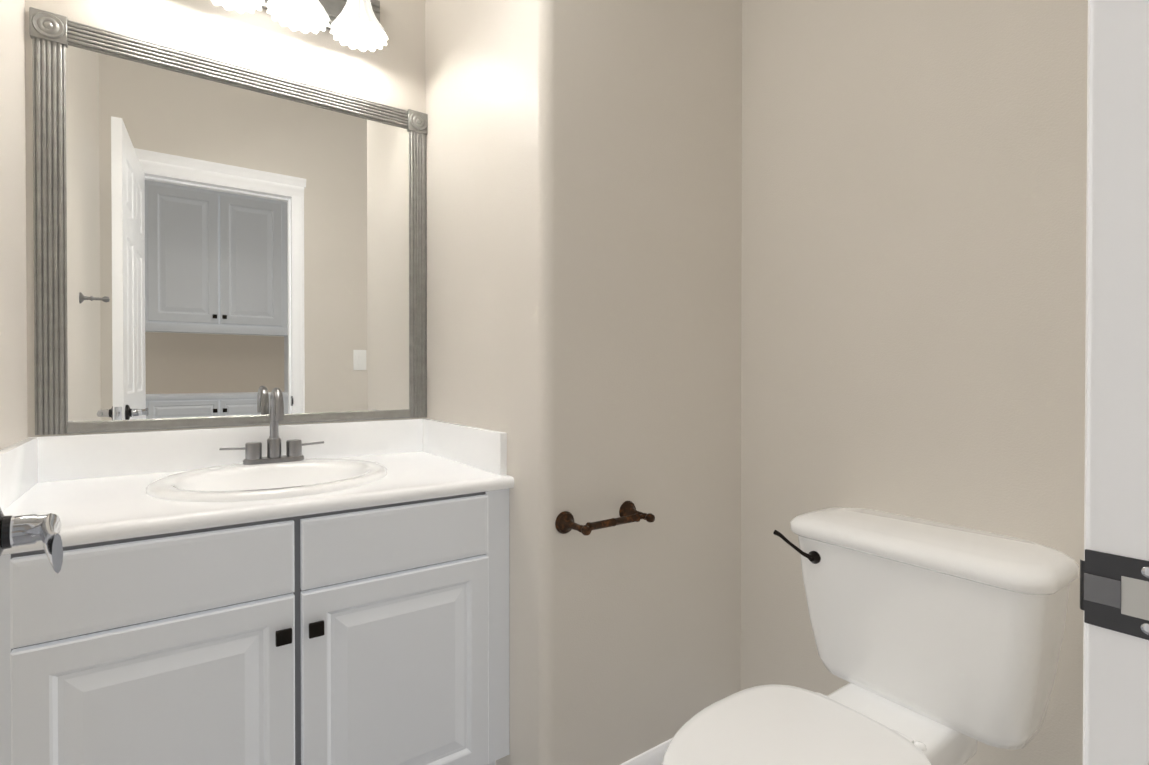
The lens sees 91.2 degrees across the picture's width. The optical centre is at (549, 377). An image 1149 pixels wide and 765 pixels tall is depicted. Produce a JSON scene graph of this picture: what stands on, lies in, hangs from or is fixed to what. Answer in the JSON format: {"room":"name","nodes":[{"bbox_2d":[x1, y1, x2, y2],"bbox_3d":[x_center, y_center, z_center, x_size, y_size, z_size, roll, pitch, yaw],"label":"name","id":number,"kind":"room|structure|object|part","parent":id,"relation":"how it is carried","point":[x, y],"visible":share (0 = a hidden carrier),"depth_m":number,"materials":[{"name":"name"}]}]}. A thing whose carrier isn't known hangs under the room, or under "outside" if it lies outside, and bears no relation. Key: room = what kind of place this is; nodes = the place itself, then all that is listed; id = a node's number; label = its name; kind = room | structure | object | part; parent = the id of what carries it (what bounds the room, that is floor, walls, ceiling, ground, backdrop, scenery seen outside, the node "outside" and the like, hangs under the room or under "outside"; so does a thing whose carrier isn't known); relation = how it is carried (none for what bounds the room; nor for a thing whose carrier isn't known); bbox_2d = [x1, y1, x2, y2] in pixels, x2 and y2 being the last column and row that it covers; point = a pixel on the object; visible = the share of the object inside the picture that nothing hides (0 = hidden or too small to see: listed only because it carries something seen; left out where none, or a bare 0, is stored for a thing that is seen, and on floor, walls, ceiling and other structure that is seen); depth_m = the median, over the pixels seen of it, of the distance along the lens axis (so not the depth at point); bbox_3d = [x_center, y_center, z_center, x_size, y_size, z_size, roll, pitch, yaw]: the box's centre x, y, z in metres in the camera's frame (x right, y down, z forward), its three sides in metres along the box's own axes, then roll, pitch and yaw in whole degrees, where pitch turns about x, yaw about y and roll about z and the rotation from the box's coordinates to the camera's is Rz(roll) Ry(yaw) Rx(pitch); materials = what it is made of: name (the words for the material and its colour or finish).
{"room":"bathroom","nodes":[
{"label":"bathroom","id":0,"kind":"room"},
{"bbox_2d":[0,0,27,449],"bbox_3d":[-0.814,-0.255,0.574,0.120,2.740,1.856,0,0,-34],"label":"wall","id":1,"kind":"structure","parent":0,"point":[13,355],"depth_m":1.26,"materials":[{"name":"paint"}]},
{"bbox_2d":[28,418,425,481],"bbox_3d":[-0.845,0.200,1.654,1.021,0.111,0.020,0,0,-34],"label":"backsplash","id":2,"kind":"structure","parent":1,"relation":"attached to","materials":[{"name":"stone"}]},
{"bbox_2d":[25,0,427,436],"bbox_3d":[-0.928,-0.263,1.670,1.150,2.740,0.148,0,0,-34],"label":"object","id":3,"kind":"object","parent":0,"point":[218,243],"depth_m":1.60,"materials":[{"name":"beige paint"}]},
{"bbox_3d":[-0.843,-0.867,1.656,0.879,0.062,0.014,0,0,-34],"label":"rail","id":4,"kind":"part","parent":3,"relation":"part of","materials":[{"name":"grey metal"}]},
{"bbox_3d":[-0.843,0.125,1.663,0.887,0.030,0.015,0,0,-34],"label":"rail","id":5,"kind":"part","parent":3,"relation":"part of","materials":[{"name":"grey metal"}]},
{"bbox_2d":[211,0,387,51],"bbox_3d":[-0.795,-1.129,1.573,0.700,0.196,0.202,0,0,-34],"label":"sconce","id":6,"kind":"object","parent":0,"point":[353,24],"visible":1,"depth_m":1.67,"materials":[{"name":"white glass"}]},
{"bbox_3d":[-0.856,-1.097,1.512,0.168,0.133,0.168,0,0,-34],"label":"lamp shade","id":7,"kind":"part","parent":6,"relation":"part of","materials":[{"name":"white glass"}]},
{"bbox_3d":[-0.715,-1.098,1.607,0.168,0.133,0.168,0,0,-34],"label":"lamp shade","id":8,"kind":"part","parent":6,"relation":"part of","materials":[{"name":"white glass"}]},
{"bbox_3d":[-0.574,-1.098,1.701,0.168,0.133,0.168,0,0,-34],"label":"lamp shade","id":9,"kind":"part","parent":6,"relation":"part of","materials":[{"name":"white glass"}]},
{"bbox_2d":[425,0,741,764],"bbox_3d":[0.099,-0.265,1.926,0.848,2.740,0.867,0,0,-34],"label":"wall bump-out","id":10,"kind":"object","parent":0,"point":[584,200],"visible":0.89,"depth_m":1.50,"materials":[{"name":"paint"}]},
{"bbox_2d":[555,501,654,535],"bbox_3d":[0.148,0.352,1.382,0.256,0.054,0.096,0,0,-34],"label":"toilet paper holder","id":11,"kind":"object","parent":10,"relation":"attached to","point":[565,523],"visible":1,"depth_m":1.36,"materials":[{"name":"brown metal"}]},
{"bbox_3d":[0.064,0.353,1.326,0.054,0.054,0.096,0,0,-34],"label":"post","id":12,"kind":"part","parent":11,"relation":"part of","materials":[{"name":"brown metal"}]},
{"bbox_3d":[0.232,0.352,1.438,0.054,0.054,0.096,0,0,-34],"label":"post","id":13,"kind":"part","parent":11,"relation":"part of","materials":[{"name":"brown metal"}]},
{"bbox_2d":[620,738,671,764],"bbox_3d":[0.303,1.060,1.541,0.708,0.096,0.014,0,0,-34],"label":"baseboard","id":14,"kind":"structure","parent":10,"relation":"attached to","point":[654,755],"depth_m":1.52,"materials":[{"name":"white wood"}]},
{"bbox_2d":[740,0,1087,764],"bbox_3d":[0.952,-0.260,1.308,0.120,2.740,1.109,0,0,-34],"label":"wall","id":15,"kind":"structure","parent":0,"point":[914,180],"depth_m":1.33,"materials":[{"name":"paint"}]},
{"bbox_3d":[0.255,1.141,0.427,4.300,0.050,3.546,0,0,-34],"label":"floor","id":16,"kind":"structure","parent":0,"visible":0},
{"bbox_2d":[0,387,513,764],"bbox_3d":[-0.677,0.570,1.406,1.021,1.080,0.624,0,0,-34],"label":"bathroom vanity","id":17,"kind":"object","parent":16,"relation":"on","point":[276,593],"visible":1,"depth_m":1.19,"materials":[{"name":"white paint"}]},
{"bbox_3d":[-0.709,0.373,1.048,0.431,0.146,0.020,0,0,-34],"label":"drawer","id":18,"kind":"part","parent":17,"relation":"part of","materials":[{"name":"white paint"}]},
{"bbox_3d":[-0.709,0.715,1.051,0.431,0.524,0.020,0,0,-34],"label":"door","id":19,"kind":"part","parent":17,"relation":"part of","materials":[{"name":"white paint"}]},
{"bbox_2d":[2,451,507,527],"bbox_3d":[-0.690,0.272,1.424,1.021,0.030,0.576,0,0,-34],"label":"countertop","id":20,"kind":"structure","parent":17,"relation":"on","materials":[{"name":"stone"}]},
{"bbox_2d":[145,458,386,501],"bbox_3d":[-0.687,0.310,1.420,0.540,0.138,0.500,0,0,-34],"label":"sink","id":21,"kind":"object","parent":20,"relation":"in","point":[258,479],"depth_m":1.44,"materials":[{"name":"white ceramic"}]},
{"bbox_2d":[219,387,323,464],"bbox_3d":[-0.758,0.134,1.562,0.268,0.212,0.130,0,0,-34],"label":"faucet","id":22,"kind":"object","parent":20,"relation":"on","point":[253,450],"depth_m":1.58,"materials":[{"name":"silver metal"}]},
{"bbox_3d":[-0.337,0.371,1.297,0.436,0.146,0.020,0,0,-34],"label":"drawer","id":23,"kind":"part","parent":17,"relation":"part of","materials":[{"name":"white paint"}]},
{"bbox_3d":[-0.337,0.713,1.300,0.436,0.524,0.020,0,0,-34],"label":"door","id":24,"kind":"part","parent":17,"relation":"part of","materials":[{"name":"white paint"}]},
{"bbox_2d":[662,507,1079,764],"bbox_3d":[0.549,0.722,1.066,0.806,0.779,0.517,0,0,-34],"label":"toilet","id":25,"kind":"object","parent":16,"relation":"on","point":[937,643],"visible":1,"depth_m":1.10,"materials":[{"name":"white ceramic"}]},
{"bbox_3d":[0.580,0.399,1.340,0.022,0.052,0.094,0,0,-34],"label":"flush lever","id":26,"kind":"part","parent":25,"relation":"part of","materials":[{"name":"brown metal"}]},
{"bbox_3d":[0.413,0.676,0.986,0.492,0.024,0.366,0,0,-34],"label":"lid","id":27,"kind":"part","parent":25,"relation":"part of","materials":[{"name":"white plastic"}]},
{"bbox_3d":[0.801,0.538,1.224,0.206,0.326,0.472,0,0,-34],"label":"tank","id":28,"kind":"part","parent":25,"relation":"part of","materials":[{"name":"white ceramic"}]},
{"bbox_3d":[0.794,0.355,1.218,0.228,0.046,0.500,0,0,-34],"label":"tank lid","id":29,"kind":"part","parent":25,"relation":"part of","materials":[{"name":"white ceramic"}]},
{"bbox_3d":[0.823,-0.255,0.626,0.854,2.740,0.120,0,0,-34],"label":"wall","id":30,"kind":"structure","parent":0,"visible":0},
{"bbox_2d":[1083,0,1092,764],"bbox_3d":[0.442,0.038,0.456,0.060,2.155,0.018,0,0,-34],"label":"door frame","id":31,"kind":"structure","parent":30,"relation":"attached to","point":[1088,360],"depth_m":0.44,"materials":[{"name":"white wood"}]},
{"bbox_2d":[1088,0,1148,764],"bbox_3d":[0.460,0.032,0.385,0.020,2.170,0.128,0,0,-34],"label":"door frame","id":32,"kind":"structure","parent":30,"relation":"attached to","point":[1118,713],"depth_m":0.42,"materials":[{"name":"white wood"}]},
{"bbox_2d":[1080,549,1148,639],"bbox_3d":[0.427,0.161,0.416,0.006,0.057,0.052,0,0,-34],"label":"strike plate","id":33,"kind":"object","parent":32,"relation":"attached to","point":[1114,592],"visible":1,"depth_m":0.42,"materials":[{"name":"grey metal"}]},
{"label":"stile","id":34,"kind":"object","parent":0,"visible":0},
{"bbox_2d":[0,507,11,555],"bbox_3d":[-0.565,0.160,0.577,0.020,0.068,0.068,0,1,-38],"label":"rose","id":35,"kind":"object","parent":34,"relation":"attached to","point":[5,532],"visible":0.92,"depth_m":0.57,"materials":[{"name":"grey metal"}]},
{"bbox_2d":[10,513,62,573],"bbox_3d":[-0.511,0.164,0.562,0.046,0.039,0.123,0,1,-38],"label":"door lever","id":36,"kind":"object","parent":35,"relation":"attached to","point":[24,529],"depth_m":0.58,"materials":[{"name":"silver metal"}]},
{"bbox_3d":[-0.503,0.164,0.568,0.018,0.038,0.122,0,1,-42],"label":"right door lever blade","id":37,"kind":"part","parent":36,"relation":"part of","materials":[{"name":"silver metal"}]}
]}

